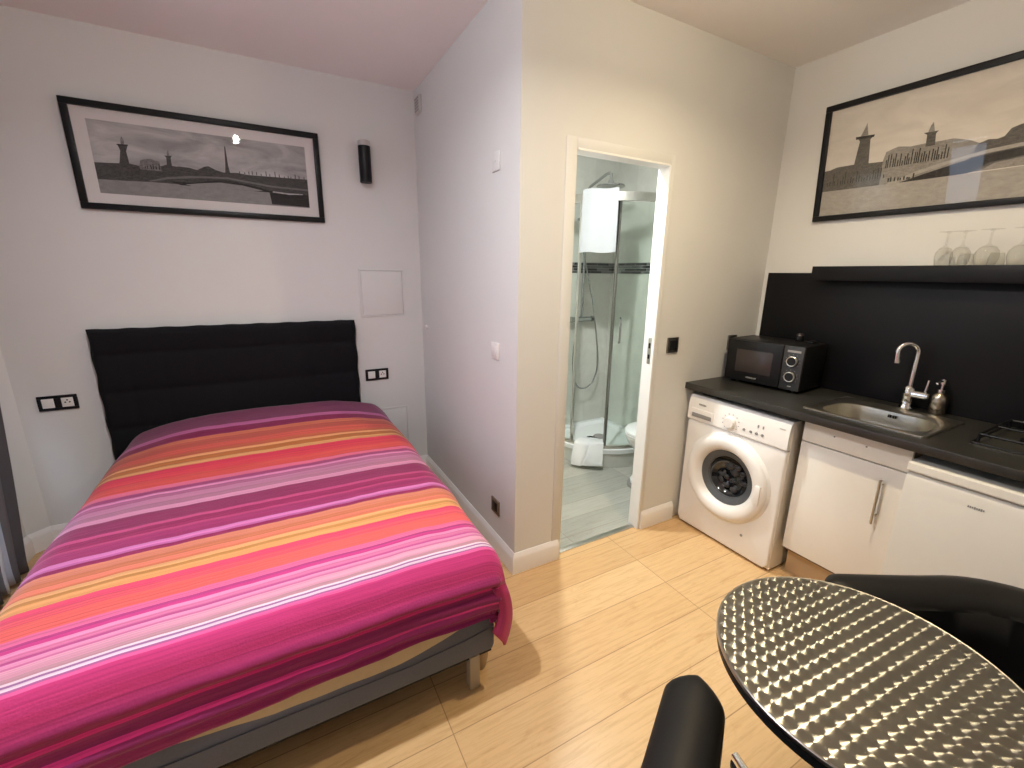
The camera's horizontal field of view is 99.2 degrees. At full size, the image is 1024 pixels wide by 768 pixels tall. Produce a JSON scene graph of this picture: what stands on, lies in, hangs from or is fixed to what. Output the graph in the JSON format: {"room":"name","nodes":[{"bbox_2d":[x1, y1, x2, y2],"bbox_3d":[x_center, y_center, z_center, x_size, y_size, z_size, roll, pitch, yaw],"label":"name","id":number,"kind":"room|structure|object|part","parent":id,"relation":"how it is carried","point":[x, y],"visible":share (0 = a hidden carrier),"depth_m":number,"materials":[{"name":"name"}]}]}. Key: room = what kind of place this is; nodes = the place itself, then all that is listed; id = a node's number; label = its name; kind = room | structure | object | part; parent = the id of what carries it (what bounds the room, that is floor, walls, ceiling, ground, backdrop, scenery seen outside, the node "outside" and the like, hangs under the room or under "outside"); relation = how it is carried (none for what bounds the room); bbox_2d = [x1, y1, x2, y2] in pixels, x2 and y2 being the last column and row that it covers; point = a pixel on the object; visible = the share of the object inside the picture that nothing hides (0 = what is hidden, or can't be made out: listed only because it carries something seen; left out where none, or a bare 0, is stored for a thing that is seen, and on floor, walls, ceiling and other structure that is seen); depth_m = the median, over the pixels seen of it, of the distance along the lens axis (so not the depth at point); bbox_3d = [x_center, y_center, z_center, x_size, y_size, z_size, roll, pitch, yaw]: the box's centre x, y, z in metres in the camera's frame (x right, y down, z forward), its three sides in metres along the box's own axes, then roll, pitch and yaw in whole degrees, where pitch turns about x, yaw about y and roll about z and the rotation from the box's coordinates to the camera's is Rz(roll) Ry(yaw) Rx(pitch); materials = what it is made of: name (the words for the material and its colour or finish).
{"room":"studio apartment","nodes":[
{"label":"studio apartment","id":0,"kind":"room"},
{"bbox_2d":[0,347,49,538],"bbox_3d":[-1.647,0.155,0.079,0.375,2.707,4.753,-7,16,-28],"label":"wall","id":1,"kind":"structure","parent":0,"point":[32,511],"depth_m":2.35,"materials":[{"name":"white paint"}]},
{"bbox_2d":[23,526,53,562],"bbox_3d":[-1.525,1.394,0.470,0.087,0.115,4.753,-7,16,-28],"label":"baseboard","id":2,"kind":"structure","parent":1,"relation":"attached to","point":[36,542],"depth_m":2.43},
{"bbox_3d":[-2.056,-1.197,0.849,0.069,0.048,2.422,-7,16,-28],"label":"curtain rod","id":3,"kind":"object","parent":1,"relation":"attached to","visible":0},
{"bbox_2d":[0,406,29,605],"bbox_3d":[-2.395,-0.160,1.750,0.066,2.420,0.926,-7,16,-28],"label":"curtain","id":4,"kind":"object","parent":3,"relation":"hanging from","point":[13,561],"visible":1,"depth_m":2.17,"materials":[{"name":"grey fabric"}]},
{"bbox_2d":[0,5,618,525],"bbox_3d":[-1.035,-0.601,3.092,4.629,2.707,0.128,-7,16,-28],"label":"wall","id":5,"kind":"structure","parent":0,"point":[67,269],"depth_m":2.48,"materials":[{"name":"white paint"}]},
{"bbox_2d":[36,394,79,411],"bbox_3d":[-2.483,0.102,2.384,0.162,0.082,0.012,-7,16,-28],"label":"double socket","id":6,"kind":"object","parent":5,"relation":"attached to","point":[68,401],"visible":1,"depth_m":2.38,"materials":[{"name":"black plastic"}]},
{"bbox_2d":[41,399,54,408],"bbox_3d":[-2.517,0.107,2.366,0.050,0.052,0.012,-7,16,-28],"label":"rocker switch","id":7,"kind":"object","parent":6,"relation":"attached to","point":[45,403],"depth_m":2.36,"materials":[{"name":"white plastic"}]},
{"bbox_2d":[61,397,74,406],"bbox_3d":[-2.450,0.098,2.404,0.050,0.052,0.009,-7,16,-28],"label":"outlet","id":8,"kind":"object","parent":6,"relation":"attached to","point":[65,401],"depth_m":2.40,"materials":[{"name":"white plastic"}]},
{"bbox_2d":[56,95,324,222],"bbox_3d":[-1.709,-1.220,2.461,1.168,0.513,0.022,-7,18,-28],"label":"framed picture","id":9,"kind":"object","parent":5,"relation":"attached to","point":[123,157],"visible":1,"depth_m":2.42,"materials":[{"name":"black wood"}]},
{"bbox_2d":[85,118,309,207],"bbox_3d":[-1.707,-1.220,2.465,1.000,0.347,0.002,-7,18,-28],"label":"print","id":10,"kind":"object","parent":9,"relation":"attached to","point":[130,159],"depth_m":2.43},
{"bbox_2d":[51,454,427,538],"bbox_3d":[-1.657,0.748,3.015,2.225,0.115,0.018,-7,16,-28],"label":"baseboard","id":11,"kind":"structure","parent":5,"relation":"attached to","point":[56,529],"depth_m":2.50,"materials":[{"name":"white wood"}]},
{"bbox_2d":[357,139,371,183],"bbox_3d":[-0.949,-1.429,2.807,0.075,0.246,0.090,-7,16,-28],"label":"wall lamp","id":12,"kind":"object","parent":5,"relation":"attached to","point":[364,155],"visible":1,"depth_m":2.77,"materials":[{"name":"grey plastic"}]},
{"bbox_2d":[365,368,388,380],"bbox_3d":[-0.985,-0.070,3.185,0.162,0.082,0.012,-7,16,-28],"label":"double socket","id":13,"kind":"object","parent":5,"relation":"attached to","point":[382,373],"visible":1,"depth_m":3.18,"materials":[{"name":"black plastic"}]},
{"bbox_2d":[368,371,374,378],"bbox_3d":[-1.020,-0.066,3.167,0.050,0.052,0.012,-7,16,-28],"label":"rocker switch","id":14,"kind":"object","parent":13,"relation":"attached to","point":[371,374],"depth_m":3.16,"materials":[{"name":"white plastic"}]},
{"bbox_2d":[379,370,385,377],"bbox_3d":[-0.952,-0.075,3.204,0.050,0.052,0.009,-7,16,-28],"label":"outlet","id":15,"kind":"object","parent":13,"relation":"attached to","point":[382,373],"depth_m":3.20,"materials":[{"name":"white plastic"}]},
{"bbox_2d":[358,269,404,316],"bbox_3d":[-0.915,-0.642,3.078,0.309,0.327,0.008,-7,16,-28],"label":"access panel","id":16,"kind":"object","parent":5,"relation":"attached to","point":[382,289],"visible":1,"depth_m":3.07,"materials":[{"name":"white paint"}]},
{"bbox_2d":[380,405,409,441],"bbox_3d":[-0.913,0.326,3.331,0.254,0.315,0.008,-7,16,-28],"label":"access panel","id":17,"kind":"object","parent":5,"relation":"attached to","point":[399,417],"visible":0.39,"depth_m":3.34,"materials":[{"name":"white paint"}]},
{"bbox_2d":[570,171,624,388],"bbox_3d":[0.733,-0.785,3.670,0.339,1.796,0.496,-7,16,-28],"label":"shower column","id":18,"kind":"structure","parent":5,"relation":"attached to","point":[610,184],"depth_m":3.82,"materials":[{"name":"silver metal"}]},
{"bbox_2d":[572,262,650,273],"bbox_3d":[0.493,-0.820,3.031,1.701,0.092,1.345,-7,16,-28],"label":"trim","id":19,"kind":"structure","parent":5,"relation":"attached to","point":[605,268],"depth_m":3.85,"materials":[{"name":"black tile"}]},
{"bbox_2d":[0,459,812,767],"bbox_3d":[0.115,1.297,1.371,4.629,0.100,4.993,-7,16,-28],"label":"floor","id":20,"kind":"structure","parent":0,"point":[599,631],"depth_m":1.74,"materials":[{"name":"brown wood"}]},
{"bbox_2d":[121,619,493,767],"bbox_3d":[-1.122,0.748,2.104,1.411,0.575,1.893,-7,16,-28],"label":"bed","id":21,"kind":"object","parent":20,"relation":"on","point":[222,746],"visible":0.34,"depth_m":1.37,"materials":[{"name":"grey fabric"}]},
{"bbox_2d":[85,320,360,460],"bbox_3d":[-1.692,0.217,2.811,1.390,1.205,0.091,-7,16,-28],"label":"headboard","id":22,"kind":"object","parent":21,"relation":"attached to","point":[148,378],"visible":0.66,"depth_m":2.63,"materials":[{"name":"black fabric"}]},
{"bbox_2d":[0,401,512,767],"bbox_3d":[-1.109,0.605,2.045,1.578,0.506,1.948,-7,16,-28],"label":"bedspread","id":23,"kind":"object","parent":21,"relation":"on","point":[226,567],"visible":1,"depth_m":1.41,"materials":[{"name":"fabric"}]},
{"bbox_3d":[-0.149,1.090,1.667,0.040,0.150,0.040,-7,16,-28],"label":"leg","id":24,"kind":"part","parent":21,"relation":"part of","materials":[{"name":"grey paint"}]},
{"bbox_3d":[-0.133,1.071,1.753,0.072,0.145,0.072,-7,16,-28],"label":"leg","id":25,"kind":"part","parent":21,"relation":"part of","materials":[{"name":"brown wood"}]},
{"bbox_2d":[560,524,633,552],"bbox_3d":[0.507,0.928,2.628,0.581,0.006,0.035,-7,16,-28],"label":"threshold","id":26,"kind":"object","parent":20,"relation":"on","point":[597,537],"depth_m":2.62,"materials":[{"name":"metal"}]},
{"bbox_2d":[564,417,633,467],"bbox_3d":[0.756,0.532,3.877,0.737,0.166,0.753,-7,16,-28],"label":"shower tray","id":27,"kind":"object","parent":20,"relation":"on","point":[592,429],"visible":0.55,"depth_m":3.86,"materials":[{"name":"white ceramic"}]},
{"bbox_2d":[571,437,602,465],"bbox_3d":[0.635,0.560,3.603,0.257,0.193,0.206,6,15,21],"label":"bath mat","id":28,"kind":"object","parent":27,"relation":"on","point":[585,452],"visible":1,"depth_m":3.54,"materials":[{"name":"white fabric"}]},
{"bbox_2d":[565,191,656,448],"bbox_3d":[0.722,-0.456,3.471,1.042,1.949,0.366,5,15,16],"label":"shower enclosure","id":29,"kind":"object","parent":27,"relation":"on","point":[623,195],"visible":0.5,"depth_m":3.32,"materials":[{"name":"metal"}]},
{"bbox_3d":[0.716,0.472,3.722,1.039,0.026,0.333,5,15,16],"label":"rail","id":30,"kind":"part","parent":29,"relation":"part of","materials":[{"name":"metal"}]},
{"bbox_2d":[580,187,618,252],"bbox_3d":[0.640,-1.188,3.176,0.267,0.451,0.087,7,16,24],"label":"towel","id":31,"kind":"object","parent":29,"relation":"hanging from","point":[599,217],"visible":1,"depth_m":3.14,"materials":[{"name":"white fabric"}]},
{"bbox_3d":[0.737,-1.375,3.253,1.042,0.060,0.336,5,15,16],"label":"rail","id":32,"kind":"part","parent":29,"relation":"part of","materials":[{"name":"metal"}]},
{"bbox_3d":[0.818,-0.401,3.300,0.016,0.205,0.078,3,14,10],"label":"door handle","id":33,"kind":"part","parent":29,"relation":"part of","materials":[{"name":"silver metal"}]},
{"bbox_2d":[624,422,636,487],"bbox_3d":[1.121,0.361,3.278,0.615,0.800,0.384,-7,16,-28],"label":"toilet","id":34,"kind":"object","parent":20,"relation":"on","point":[630,429],"visible":0.12,"depth_m":3.20,"materials":[{"name":"white ceramic"}]},
{"bbox_3d":[1.047,0.565,3.289,0.425,0.398,0.356,-7,16,-28],"label":"bowl","id":35,"kind":"part","parent":34,"relation":"part of","materials":[{"name":"white ceramic"}]},
{"bbox_3d":[1.055,0.339,3.235,0.463,0.023,0.372,-7,16,-28],"label":"lid","id":36,"kind":"part","parent":34,"relation":"part of","materials":[{"name":"white ceramic"}]},
{"bbox_2d":[641,675,724,767],"bbox_3d":[0.460,1.083,0.630,0.676,0.685,0.717,9,16,30],"label":"tub chair","id":37,"kind":"object","parent":20,"relation":"on","point":[688,728],"visible":1,"depth_m":0.86,"materials":[{"name":"black leather"}]},
{"bbox_2d":[678,392,804,569],"bbox_3d":[1.445,0.509,2.608,0.601,0.850,0.600,-7,16,-28],"label":"washing machine","id":38,"kind":"object","parent":20,"relation":"on","point":[741,460],"visible":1,"depth_m":2.40,"materials":[{"name":"white plastic"}]},
{"bbox_3d":[1.134,0.179,2.581,0.032,0.053,0.151,-7,16,-28],"label":"detergent drawer","id":39,"kind":"part","parent":38,"relation":"part of","materials":[{"name":"white plastic"}]},
{"bbox_3d":[1.205,0.535,2.482,0.044,0.500,0.500,-7,16,-28],"label":"porthole door","id":40,"kind":"part","parent":38,"relation":"part of","materials":[{"name":"white plastic"}]},
{"bbox_3d":[1.263,0.528,2.512,0.068,0.244,0.244,-7,16,-28],"label":"porthole glass","id":41,"kind":"part","parent":38,"relation":"part of","materials":[{"name":"glass"}]},
{"bbox_3d":[1.202,0.213,2.412,0.025,0.068,0.068,-7,16,-28],"label":"program knob","id":42,"kind":"part","parent":38,"relation":"part of","materials":[{"name":"white plastic"}]},
{"bbox_3d":[1.242,0.194,2.412,0.053,0.148,0.598,-7,16,-28],"label":"control panel","id":43,"kind":"part","parent":38,"relation":"part of","materials":[{"name":"white plastic"}]},
{"bbox_3d":[1.286,0.589,2.293,0.010,0.110,0.030,-7,16,-28],"label":"door handle","id":44,"kind":"part","parent":38,"relation":"part of","materials":[{"name":"white plastic"}]},
{"bbox_2d":[782,422,922,580],"bbox_3d":[1.747,0.610,2.170,0.572,0.876,0.424,-7,16,-28],"label":"base cabinet","id":45,"kind":"object","parent":20,"relation":"on","point":[847,488],"visible":0.72,"depth_m":2.03,"materials":[{"name":"white wood"}]},
{"bbox_2d":[685,376,1023,482],"bbox_3d":[1.799,0.187,1.972,0.630,0.038,1.949,-7,16,-28],"label":"countertop","id":46,"kind":"structure","parent":45,"relation":"on","point":[952,445],"depth_m":1.94,"materials":[{"name":"stone"}]},
{"bbox_2d":[724,335,827,392],"bbox_3d":[1.550,-0.128,2.590,0.293,0.262,0.426,-9,17,-33],"label":"microwave","id":47,"kind":"object","parent":46,"relation":"on","point":[792,365],"visible":1,"depth_m":2.47,"materials":[{"name":"black plastic"}]},
{"bbox_3d":[1.417,-0.129,2.562,0.018,0.243,0.317,-9,17,-33],"label":"door","id":48,"kind":"part","parent":47,"relation":"part of","materials":[{"name":"black glass"}]},
{"bbox_3d":[1.537,-0.085,2.393,0.016,0.243,0.104,-9,17,-33],"label":"control panel","id":49,"kind":"part","parent":47,"relation":"part of","materials":[{"name":"black plastic"}]},
{"bbox_2d":[795,333,803,341],"bbox_3d":[1.677,-0.273,2.538,0.042,0.048,0.042,-7,16,-28],"label":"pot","id":50,"kind":"object","parent":47,"relation":"on","point":[800,336],"visible":1,"depth_m":2.52,"materials":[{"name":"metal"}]},
{"bbox_2d":[795,336,803,341],"bbox_3d":[1.677,-0.266,2.540,0.042,0.032,0.042,-7,16,-28],"label":"jar","id":51,"kind":"object","parent":50,"relation":"on","point":[798,338],"depth_m":2.52,"materials":[{"name":"black"}]},
{"bbox_2d":[803,396,964,437],"bbox_3d":[1.730,0.207,2.069,0.414,0.142,0.478,-7,16,-28],"label":"sink","id":52,"kind":"object","parent":46,"relation":"in","point":[910,422],"visible":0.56,"depth_m":2.10,"materials":[{"name":"metal"}]},
{"bbox_2d":[893,342,929,409],"bbox_3d":[1.934,-0.038,2.111,0.160,0.333,0.072,11,18,36],"label":"tap","id":53,"kind":"object","parent":46,"relation":"on","point":[909,392],"visible":0.99,"depth_m":2.10,"materials":[{"name":"silver metal"}]},
{"bbox_2d":[898,385,915,409],"bbox_3d":[1.944,0.066,2.142,0.052,0.118,0.052,-7,16,-28],"label":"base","id":54,"kind":"object","parent":53,"relation":"attached to","point":[909,391],"depth_m":2.13,"materials":[{"name":"silver metal"}]},
{"bbox_3d":[1.905,-0.096,2.109,0.104,0.219,0.025,4,15,13],"label":"spout","id":55,"kind":"part","parent":53,"relation":"part of","materials":[{"name":"silver metal"}]},
{"bbox_3d":[1.974,0.013,2.073,0.011,0.064,0.014,-7,16,-28],"label":"lever","id":56,"kind":"part","parent":53,"relation":"part of","materials":[{"name":"silver metal"}]},
{"bbox_2d":[927,379,948,414],"bbox_3d":[2.028,0.059,2.065,0.066,0.170,0.069,9,16,30],"label":"soap dispenser","id":57,"kind":"object","parent":46,"relation":"on","point":[938,401],"visible":1,"depth_m":2.05,"materials":[{"name":"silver metal"}]},
{"bbox_2d":[927,392,948,414],"bbox_3d":[2.029,0.090,2.074,0.066,0.106,0.066,-7,16,-28],"label":"bottle","id":58,"kind":"object","parent":57,"relation":"attached to","point":[938,401],"depth_m":2.05,"materials":[{"name":"silver metal"}]},
{"bbox_2d":[969,419,1023,457],"bbox_3d":[2.098,0.249,1.560,0.420,0.050,0.555,-7,16,-28],"label":"gas hob","id":59,"kind":"object","parent":46,"relation":"in","point":[1009,440],"visible":1,"depth_m":1.70,"materials":[{"name":"metal"}]},
{"bbox_3d":[1.542,0.268,1.966,0.018,0.108,0.421,-7,16,-28],"label":"false drawer","id":60,"kind":"part","parent":45,"relation":"part of","materials":[{"name":"beige laminate"}]},
{"bbox_3d":[1.581,0.508,1.887,0.038,0.210,0.012,-7,16,-28],"label":"bar handle","id":61,"kind":"part","parent":45,"relation":"part of","materials":[{"name":"metal"}]},
{"bbox_2d":[716,576,1023,767],"bbox_3d":[0.754,0.962,1.028,0.591,0.731,0.591,-7,16,-28],"label":"bistro table","id":62,"kind":"object","parent":20,"relation":"on","point":[844,677],"visible":1,"depth_m":0.91,"materials":[{"name":"metal"}]},
{"bbox_3d":[0.737,1.230,1.269,0.034,0.063,0.298,-1,14,-5],"label":"leg","id":63,"kind":"part","parent":62,"relation":"part of","materials":[{"name":"silver metal"}]},
{"bbox_2d":[825,574,1023,690],"bbox_3d":[1.278,0.976,1.092,0.717,0.685,0.676,1,14,1],"label":"tub chair","id":64,"kind":"object","parent":20,"relation":"on","point":[987,616],"visible":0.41,"depth_m":1.22,"materials":[{"name":"black leather"}]},
{"bbox_2d":[881,455,1023,588],"bbox_3d":[1.962,0.743,1.736,0.589,0.838,0.555,-7,16,-28],"label":"fridge","id":65,"kind":"object","parent":20,"relation":"on","point":[951,518],"visible":0.45,"depth_m":1.63,"materials":[{"name":"metal"}]},
{"bbox_2d":[413,0,522,551],"bbox_3d":[-0.291,-0.473,2.624,0.070,2.707,1.453,-7,16,-28],"label":"wall","id":66,"kind":"structure","parent":0,"point":[468,213],"depth_m":2.36,"materials":[{"name":"white paint"}]},
{"bbox_2d":[414,94,421,115],"bbox_3d":[-0.607,-1.800,2.812,0.023,0.100,0.090,-7,16,-28],"label":"air vent","id":67,"kind":"object","parent":66,"relation":"in","point":[418,102],"visible":1,"depth_m":2.79,"materials":[{"name":"grey plastic"}]},
{"bbox_2d":[426,456,558,574],"bbox_3d":[-0.216,0.777,2.970,0.291,0.115,1.453,-7,16,-28],"label":"baseboard","id":68,"kind":"structure","parent":66,"relation":"attached to","point":[524,560],"depth_m":2.41,"materials":[{"name":"white wood"}]},
{"bbox_2d":[491,341,499,359],"bbox_3d":[-0.087,-0.170,2.224,0.013,0.084,0.084,-7,16,-28],"label":"light switch","id":69,"kind":"object","parent":66,"relation":"attached to","point":[495,347],"visible":1,"depth_m":2.21,"materials":[{"name":"white plastic"}]},
{"bbox_2d":[491,495,499,516],"bbox_3d":[-0.093,0.680,2.434,0.011,0.086,0.090,-7,16,-28],"label":"wall socket","id":70,"kind":"object","parent":66,"relation":"attached to","point":[495,504],"visible":1,"depth_m":2.42,"materials":[{"name":"black plastic"}]},
{"bbox_2d":[492,500,496,511],"bbox_3d":[-0.097,0.681,2.432,0.002,0.052,0.052,-7,16,-28],"label":"outlet","id":71,"kind":"object","parent":70,"relation":"attached to","point":[494,502],"depth_m":2.43,"materials":[{"name":"black plastic"}]},
{"bbox_2d":[492,150,500,172],"bbox_3d":[-0.074,-1.023,2.005,0.010,0.080,0.076,-7,16,-28],"label":"wall plate","id":72,"kind":"object","parent":66,"relation":"attached to","point":[495,156],"visible":1,"depth_m":2.00,"materials":[{"name":"white paint"}]},
{"bbox_2d":[0,0,971,90],"bbox_3d":[0.148,-1.424,0.682,4.629,0.100,4.993,-7,16,-28],"label":"ceiling","id":73,"kind":"structure","parent":0,"point":[392,43],"depth_m":2.10,"materials":[{"name":"paint"}]},
{"bbox_2d":[514,0,794,552],"bbox_3d":[0.804,-0.415,2.443,1.809,2.707,0.070,-7,16,-28],"label":"wall","id":74,"kind":"structure","parent":0,"point":[627,73],"depth_m":2.22,"materials":[{"name":"white paint"}]},
{"bbox_2d":[551,135,675,540],"bbox_3d":[0.524,-0.092,2.326,0.677,2.133,0.004,-7,16,-28],"label":"trim","id":75,"kind":"structure","parent":74,"relation":"attached to","point":[572,142],"depth_m":2.15,"materials":[{"name":"white paint"}]},
{"bbox_2d":[559,147,671,553],"bbox_3d":[0.523,-0.082,2.370,0.593,2.092,0.077,-7,16,-28],"label":"door frame","id":76,"kind":"structure","parent":74,"relation":"in","point":[664,174],"depth_m":2.42,"materials":[{"name":"white paint"}]},
{"bbox_3d":[0.780,-0.188,2.478,0.002,0.150,0.026,-7,16,-28],"label":"strike plate","id":77,"kind":"part","parent":76,"relation":"part of","materials":[{"name":"metal"}]},
{"bbox_2d":[639,501,672,528],"bbox_3d":[0.924,0.837,2.785,0.276,0.115,0.018,-7,16,-28],"label":"baseboard","id":78,"kind":"structure","parent":74,"relation":"attached to","point":[652,516],"depth_m":2.77,"materials":[{"name":"white wood"}]},
{"bbox_2d":[666,337,678,352],"bbox_3d":[0.928,-0.224,2.514,0.088,0.088,0.014,-7,16,-28],"label":"light switch","id":79,"kind":"object","parent":74,"relation":"attached to","point":[672,343],"visible":1,"depth_m":2.50,"materials":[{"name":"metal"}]},
{"bbox_2d":[726,335,736,348],"bbox_3d":[1.406,-0.264,2.755,0.080,0.088,0.045,-7,16,-28],"label":"wall socket","id":80,"kind":"object","parent":74,"relation":"attached to","point":[729,336],"visible":0.36,"depth_m":2.75,"materials":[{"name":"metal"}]},
{"bbox_2d":[602,0,1023,426],"bbox_3d":[2.106,-0.307,2.078,0.128,2.707,4.993,-7,16,-28],"label":"wall","id":81,"kind":"structure","parent":0,"point":[972,32],"depth_m":2.32,"materials":[{"name":"white paint"}]},
{"bbox_2d":[759,273,1023,429],"bbox_3d":[2.080,-0.176,2.017,0.018,0.649,1.916,-7,16,-28],"label":"panel","id":82,"kind":"object","parent":81,"relation":"attached to","point":[970,336],"visible":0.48,"depth_m":2.15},
{"bbox_2d":[810,265,1023,283],"bbox_3d":[2.109,-0.449,1.784,0.090,0.074,1.614,-7,16,-28],"label":"wall shelf","id":83,"kind":"object","parent":82,"relation":"attached to","point":[924,273],"visible":1,"depth_m":2.02,"materials":[{"name":"black wood"}]},
{"bbox_2d":[933,231,955,264],"bbox_3d":[1.993,-0.623,2.005,0.068,0.150,0.068,-7,16,-28],"label":"wine glass","id":84,"kind":"object","parent":83,"relation":"on","point":[944,231],"visible":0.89,"depth_m":2.00,"materials":[{"name":"clear glass"}]},
{"bbox_2d":[949,230,976,264],"bbox_3d":[1.998,-0.603,1.935,0.068,0.147,0.068,-7,16,-28],"label":"wine glass","id":85,"kind":"object","parent":83,"relation":"on","point":[965,230],"visible":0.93,"depth_m":1.93,"materials":[{"name":"clear glass"}]},
{"bbox_2d":[973,228,1005,264],"bbox_3d":[2.038,-0.585,1.863,0.080,0.148,0.080,-2,14,-9],"label":"wine glass","id":86,"kind":"object","parent":83,"relation":"on","point":[995,229],"visible":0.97,"depth_m":1.85,"materials":[{"name":"clear glass"}]},
{"bbox_2d":[973,244,999,264],"bbox_3d":[2.038,-0.558,1.871,0.080,0.091,0.080,-7,16,-28],"label":"bowl","id":87,"kind":"object","parent":86,"relation":"on","point":[992,244],"depth_m":1.86,"materials":[{"name":"clear glass"}]},
{"bbox_3d":[2.039,-0.629,1.852,0.074,0.057,0.074,-7,16,-28],"label":"stem and foot","id":88,"kind":"part","parent":86,"relation":"part of","materials":[{"name":"clear glass"}]},
{"bbox_2d":[812,50,1023,221],"bbox_3d":[2.114,-1.020,1.704,0.067,0.578,1.684,-7,16,-28],"label":"framed picture","id":89,"kind":"object","parent":81,"relation":"attached to","point":[952,140],"visible":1,"depth_m":2.02,"materials":[{"name":"wood"}]}
]}

